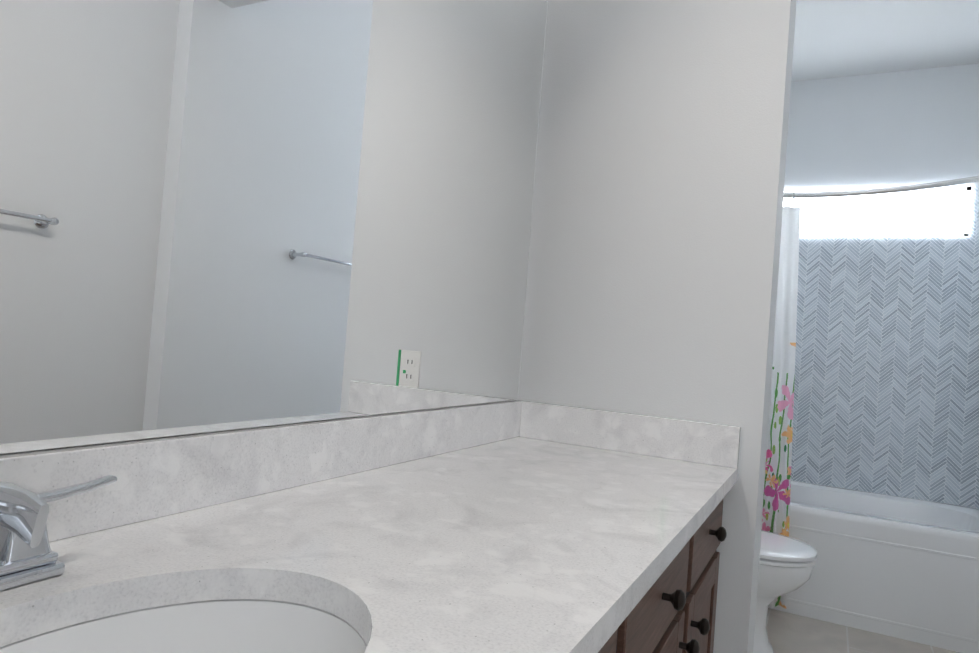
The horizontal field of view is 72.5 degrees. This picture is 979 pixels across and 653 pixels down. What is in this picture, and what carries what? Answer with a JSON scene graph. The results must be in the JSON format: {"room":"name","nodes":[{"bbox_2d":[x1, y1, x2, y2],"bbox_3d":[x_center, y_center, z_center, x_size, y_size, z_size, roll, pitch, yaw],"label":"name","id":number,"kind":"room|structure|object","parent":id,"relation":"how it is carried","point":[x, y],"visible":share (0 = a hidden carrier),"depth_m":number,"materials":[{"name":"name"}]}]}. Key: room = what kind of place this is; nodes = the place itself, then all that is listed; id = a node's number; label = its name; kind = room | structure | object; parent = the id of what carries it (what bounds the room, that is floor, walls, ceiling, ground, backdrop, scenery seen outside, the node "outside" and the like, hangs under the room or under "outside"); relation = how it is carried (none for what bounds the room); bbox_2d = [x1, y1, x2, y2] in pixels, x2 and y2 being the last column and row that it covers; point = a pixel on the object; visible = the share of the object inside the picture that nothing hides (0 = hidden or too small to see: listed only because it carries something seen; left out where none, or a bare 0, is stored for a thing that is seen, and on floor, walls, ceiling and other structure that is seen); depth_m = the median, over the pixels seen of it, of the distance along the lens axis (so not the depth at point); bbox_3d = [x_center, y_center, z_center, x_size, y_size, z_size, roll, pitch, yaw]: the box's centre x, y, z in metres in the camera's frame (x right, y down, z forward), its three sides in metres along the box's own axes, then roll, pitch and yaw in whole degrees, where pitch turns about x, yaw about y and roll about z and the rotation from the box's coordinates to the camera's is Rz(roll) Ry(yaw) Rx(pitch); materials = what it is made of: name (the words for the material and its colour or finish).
{"room":"bathroom","nodes":[
{"label":"bathroom","id":0,"kind":"room"},
{"bbox_2d":[0,0,547,454],"bbox_3d":[0.093,-0.513,1.924,0.120,3.450,5.060,4,-1,27],"label":"wall","id":1,"kind":"structure","parent":0,"point":[329,419],"depth_m":1.15,"materials":[{"name":"paint"}]},
{"bbox_2d":[0,0,546,453],"bbox_3d":[-0.295,-0.405,1.042,0.008,1.118,1.822,4,-1,27],"label":"mirror","id":2,"kind":"object","parent":1,"relation":"attached to","point":[219,215],"visible":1,"depth_m":0.98,"materials":[{"name":"clear glass"}]},
{"bbox_2d":[761,176,978,608],"bbox_3d":[1.547,0.277,3.055,1.518,2.075,0.133,4,-1,27],"label":"shower curtain","id":3,"kind":"object","parent":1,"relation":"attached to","point":[776,504],"visible":0.19,"depth_m":3.14,"materials":[{"name":"white fabric"}]},
{"bbox_2d":[518,0,796,652],"bbox_3d":[0.417,0.016,1.798,0.632,2.440,0.180,4,-1,27],"label":"wall","id":4,"kind":"structure","parent":0,"point":[654,251],"depth_m":1.70,"materials":[{"name":"paint"}]},
{"bbox_2d":[766,608,959,652],"bbox_3d":[0.713,1.306,1.498,1.820,0.100,5.300,4,-1,27],"label":"floor","id":5,"kind":"structure","parent":0,"point":[787,632],"depth_m":2.87,"materials":[{"name":"tile"}]},
{"bbox_2d":[588,476,736,652],"bbox_3d":[-0.118,0.739,0.889,0.592,0.878,1.841,4,-1,27],"label":"bathroom vanity","id":6,"kind":"object","parent":5,"relation":"on","point":[675,612],"depth_m":1.14,"materials":[{"name":"brown wood"}]},
{"bbox_2d":[0,436,737,652],"bbox_3d":[-0.088,0.285,0.899,0.584,0.032,1.846,4,-1,27],"label":"countertop","id":7,"kind":"structure","parent":6,"relation":"on","point":[505,544],"depth_m":0.82,"materials":[{"name":"white stone"}]},
{"bbox_2d":[0,468,123,615],"bbox_3d":[-0.426,0.183,0.568,0.154,0.106,0.279,4,-1,27],"label":"faucet","id":8,"kind":"object","parent":7,"relation":"on","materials":[{"name":"silver metal"}]},
{"bbox_2d":[0,568,403,652],"bbox_3d":[-0.274,0.349,0.497,0.329,0.166,0.445,4,-1,27],"label":"sink","id":9,"kind":"object","parent":7,"relation":"in","point":[213,610],"depth_m":0.67,"materials":[{"name":"white ceramic"}]},
{"bbox_2d":[753,530,816,652],"bbox_3d":[0.941,0.901,2.778,0.756,0.796,0.452,4,-1,27],"label":"toilet","id":10,"kind":"object","parent":5,"relation":"on","point":[786,564],"visible":0.19,"depth_m":2.56,"materials":[{"name":"white ceramic"}]},
{"bbox_2d":[769,480,978,652],"bbox_3d":[1.682,1.119,3.425,1.498,0.501,0.751,4,-1,27],"label":"bathtub","id":11,"kind":"object","parent":5,"relation":"on","point":[905,568],"visible":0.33,"depth_m":2.99,"materials":[{"name":"white ceramic"}]},
{"bbox_2d":[784,64,978,235],"bbox_3d":[2.023,-0.325,3.840,1.820,3.450,0.120,4,-1,27],"label":"wall","id":12,"kind":"structure","parent":0,"point":[890,129],"depth_m":3.73,"materials":[{"name":"paint"}]},
{"bbox_2d":[783,186,971,236],"bbox_3d":[2.017,-0.643,3.854,1.240,0.275,0.045,4,-1,27],"label":"window unit","id":13,"kind":"structure","parent":12,"relation":"in","point":[939,212],"depth_m":3.75,"materials":[{"name":"white glass"}]},
{"bbox_2d":[791,184,978,508],"bbox_3d":[1.936,0.079,3.788,1.520,1.730,0.008,4,-1,27],"label":"wall tile","id":14,"kind":"structure","parent":12,"relation":"attached to","point":[886,391],"depth_m":3.65,"materials":[{"name":"grey tile"}]},
{"bbox_2d":[791,0,978,81],"bbox_3d":[1.817,-1.771,3.324,1.520,0.620,1.140,4,-1,27],"label":"ceiling","id":15,"kind":"structure","parent":0,"point":[839,38],"depth_m":3.33,"materials":[{"name":"paint"}]}
]}

